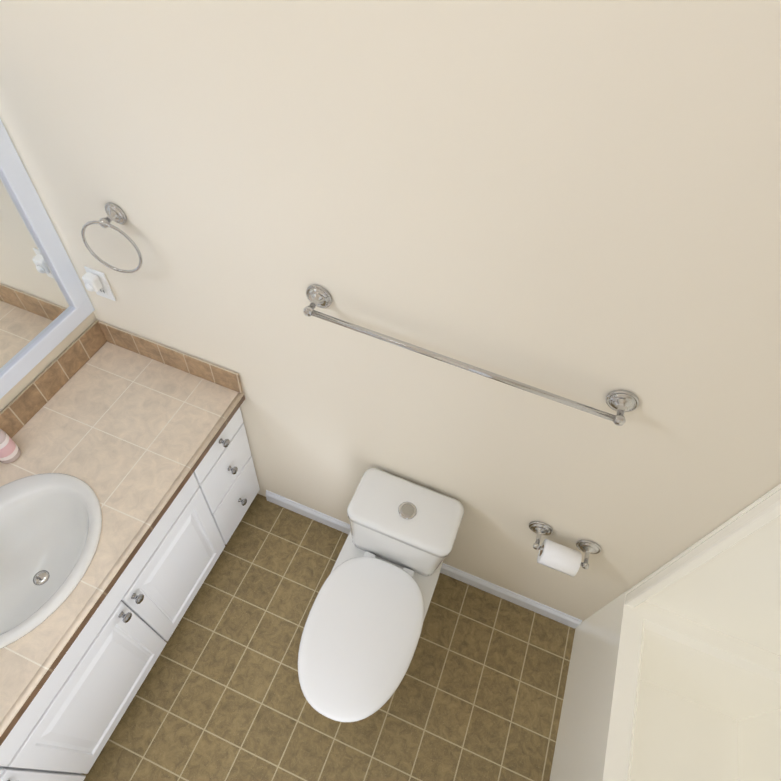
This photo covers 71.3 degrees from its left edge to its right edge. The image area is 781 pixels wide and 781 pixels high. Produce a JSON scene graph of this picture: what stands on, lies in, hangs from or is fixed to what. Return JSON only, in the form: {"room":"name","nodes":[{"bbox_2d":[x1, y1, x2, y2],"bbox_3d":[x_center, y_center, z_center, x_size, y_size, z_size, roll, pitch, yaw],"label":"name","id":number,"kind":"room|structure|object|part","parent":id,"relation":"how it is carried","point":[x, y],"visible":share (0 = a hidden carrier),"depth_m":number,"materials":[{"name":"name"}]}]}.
{"room":"bathroom","nodes":[
{"label":"bathroom","id":0,"kind":"room"},
{"bbox_2d":[0,312,96,412],"bbox_3d":[-1.335,0.070,1.107,0.100,2.740,1.817,20,54,9],"label":"wall","id":1,"kind":"structure","parent":0,"point":[30,377],"depth_m":1.76,"materials":[{"name":"beige paint"}]},
{"bbox_2d":[0,119,94,398],"bbox_3d":[-1.268,0.031,1.020,0.020,0.927,1.603,20,54,9],"label":"mirror","id":2,"kind":"object","parent":1,"relation":"attached to","point":[46,307],"visible":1,"depth_m":1.59,"materials":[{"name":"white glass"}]},
{"bbox_3d":[-0.987,-0.530,1.466,0.020,0.811,0.062,20,54,9],"label":"frame","id":3,"kind":"part","parent":2,"relation":"part of","materials":[{"name":"white paint"}]},
{"bbox_3d":[-1.304,0.288,1.365,0.020,0.062,1.603,20,54,9],"label":"frame","id":4,"kind":"part","parent":2,"relation":"part of","materials":[{"name":"white paint"}]},
{"bbox_2d":[81,493,574,780],"bbox_3d":[-0.105,1.393,1.993,3.000,0.050,1.817,20,54,9],"label":"floor","id":5,"kind":"structure","parent":0,"point":[478,694],"depth_m":2.12,"materials":[{"name":"tile"}]},
{"bbox_2d":[0,392,259,780],"bbox_3d":[-1.101,0.759,1.824,0.572,0.811,1.612,20,54,9],"label":"bathroom vanity","id":6,"kind":"object","parent":5,"relation":"on","point":[58,731],"depth_m":1.76,"materials":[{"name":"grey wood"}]},
{"bbox_3d":[-1.038,1.028,1.239,0.020,0.147,0.303,20,54,9],"label":"drawer","id":7,"kind":"part","parent":6,"relation":"part of","materials":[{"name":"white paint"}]},
{"bbox_3d":[-0.979,1.024,1.406,0.033,0.032,0.032,20,54,9],"label":"knob","id":8,"kind":"part","parent":6,"relation":"part of","materials":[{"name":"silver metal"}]},
{"bbox_3d":[-1.068,1.244,1.530,0.020,0.554,0.303,20,54,9],"label":"door","id":9,"kind":"part","parent":6,"relation":"part of","materials":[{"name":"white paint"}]},
{"bbox_3d":[-0.929,0.967,1.750,0.020,0.554,0.446,20,54,9],"label":"door","id":10,"kind":"part","parent":6,"relation":"part of","materials":[{"name":"white paint"}]},
{"bbox_2d":[0,340,239,727],"bbox_3d":[-1.076,0.504,1.488,0.551,0.033,1.612,20,54,9],"label":"countertop","id":11,"kind":"structure","parent":6,"relation":"on","point":[129,421],"depth_m":1.76,"materials":[{"name":"beige tile"}]},
{"bbox_2d":[0,429,20,463],"bbox_3d":[-1.167,0.146,1.608,0.064,0.184,0.064,20,54,9],"label":"soap bottle","id":12,"kind":"object","parent":11,"relation":"on","point":[10,451],"visible":1,"depth_m":1.63,"materials":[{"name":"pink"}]},
{"bbox_2d":[0,448,139,691],"bbox_3d":[-1.054,0.495,1.549,0.432,0.144,0.532,20,54,9],"label":"sink","id":13,"kind":"object","parent":11,"relation":"in","point":[56,523],"depth_m":1.60,"materials":[{"name":"white ceramic"}]},
{"bbox_3d":[-0.813,0.693,1.670,0.033,0.032,0.032,20,54,9],"label":"knob","id":14,"kind":"part","parent":6,"relation":"part of","materials":[{"name":"silver metal"}]},
{"bbox_3d":[-0.791,0.650,1.704,0.033,0.032,0.032,20,54,9],"label":"knob","id":15,"kind":"part","parent":6,"relation":"part of","materials":[{"name":"silver metal"}]},
{"bbox_3d":[-0.770,0.652,2.002,0.020,0.554,0.413,20,54,9],"label":"door","id":16,"kind":"part","parent":6,"relation":"part of","materials":[{"name":"white paint"}]},
{"bbox_3d":[-0.610,0.176,1.918,0.020,0.147,0.288,20,54,9],"label":"drawer","id":17,"kind":"part","parent":6,"relation":"part of","materials":[{"name":"white paint"}]},
{"bbox_3d":[-0.585,0.183,1.916,0.033,0.032,0.032,20,54,9],"label":"knob","id":18,"kind":"part","parent":6,"relation":"part of","materials":[{"name":"silver metal"}]},
{"bbox_3d":[-0.627,0.297,2.080,0.020,0.237,0.288,20,54,9],"label":"drawer","id":19,"kind":"part","parent":6,"relation":"part of","materials":[{"name":"white paint"}]},
{"bbox_3d":[-0.601,0.302,2.076,0.033,0.032,0.032,20,54,9],"label":"knob","id":20,"kind":"part","parent":6,"relation":"part of","materials":[{"name":"silver metal"}]},
{"bbox_3d":[-0.650,0.465,2.307,0.020,0.308,0.288,20,54,9],"label":"drawer","id":21,"kind":"part","parent":6,"relation":"part of","materials":[{"name":"white paint"}]},
{"bbox_3d":[-0.624,0.468,2.299,0.033,0.032,0.032,20,54,9],"label":"knob","id":22,"kind":"part","parent":6,"relation":"part of","materials":[{"name":"silver metal"}]},
{"bbox_2d":[298,468,463,721],"bbox_3d":[-0.070,0.797,1.959,0.376,0.720,0.726,20,54,9],"label":"toilet","id":23,"kind":"object","parent":5,"relation":"on","point":[361,633],"visible":1,"depth_m":1.82,"materials":[{"name":"white ceramic"}]},
{"bbox_3d":[-0.100,0.815,1.824,0.376,0.031,0.520,20,54,9],"label":"seat lid","id":24,"kind":"part","parent":23,"relation":"part of","materials":[{"name":"white plastic"}]},
{"bbox_3d":[0.052,0.410,1.847,0.370,0.045,0.203,20,54,9],"label":"tank lid","id":25,"kind":"part","parent":23,"relation":"part of","materials":[{"name":"white ceramic"}]},
{"bbox_2d":[549,483,780,780],"bbox_3d":[0.944,1.118,1.068,0.746,1.930,1.518,20,54,9],"label":"bathtub","id":26,"kind":"object","parent":5,"relation":"on","point":[674,671],"visible":1,"depth_m":1.87,"materials":[{"name":"white plastic"}]},
{"bbox_2d":[0,0,780,621],"bbox_3d":[0.323,-0.062,1.376,3.000,2.740,0.100,20,54,9],"label":"wall","id":27,"kind":"structure","parent":0,"point":[578,200],"depth_m":1.14,"materials":[{"name":"beige paint"}]},
{"bbox_2d":[82,266,115,300],"bbox_3d":[-0.924,-0.320,1.707,0.072,0.117,0.048,20,54,9],"label":"outlet","id":28,"kind":"object","parent":27,"relation":"attached to","point":[96,281],"visible":1,"depth_m":1.68,"materials":[{"name":"white plastic"}]},
{"bbox_2d":[82,272,108,295],"bbox_3d":[-0.928,-0.322,1.702,0.042,0.090,0.044,20,54,9],"label":"plug","id":29,"kind":"object","parent":28,"relation":"attached to","point":[94,281],"depth_m":1.68,"materials":[{"name":"white plastic"}]},
{"bbox_2d":[81,202,142,272],"bbox_3d":[-0.741,-0.404,1.467,0.163,0.191,0.070,20,54,9],"label":"towel ring","id":30,"kind":"object","parent":27,"relation":"attached to","point":[115,213],"visible":1,"depth_m":1.42,"materials":[{"name":"silver metal"}]},
{"bbox_2d":[97,320,243,393],"bbox_3d":[-0.766,-0.117,1.896,0.554,0.104,0.010,20,54,9],"label":"backsplash","id":31,"kind":"structure","parent":27,"relation":"attached to","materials":[{"name":"tile"}]},
{"bbox_2d":[266,490,581,628],"bbox_3d":[0.109,0.739,2.418,1.478,0.085,0.014,20,54,9],"label":"baseboard","id":32,"kind":"structure","parent":27,"relation":"attached to","point":[471,580],"depth_m":2.37,"materials":[{"name":"white paint"}]},
{"bbox_2d":[303,285,638,425],"bbox_3d":[0.165,-0.083,1.300,0.845,0.072,0.070,20,54,9],"label":"towel rail","id":33,"kind":"object","parent":27,"relation":"attached to","point":[620,402],"visible":1,"depth_m":1.27,"materials":[{"name":"silver metal"}]},
{"bbox_2d":[529,521,600,576],"bbox_3d":[0.560,0.533,1.790,0.243,0.096,0.112,20,54,9],"label":"toilet paper holder","id":34,"kind":"object","parent":27,"relation":"attached to","point":[559,557],"visible":1,"depth_m":1.77,"materials":[{"name":"silver metal"}]}
]}

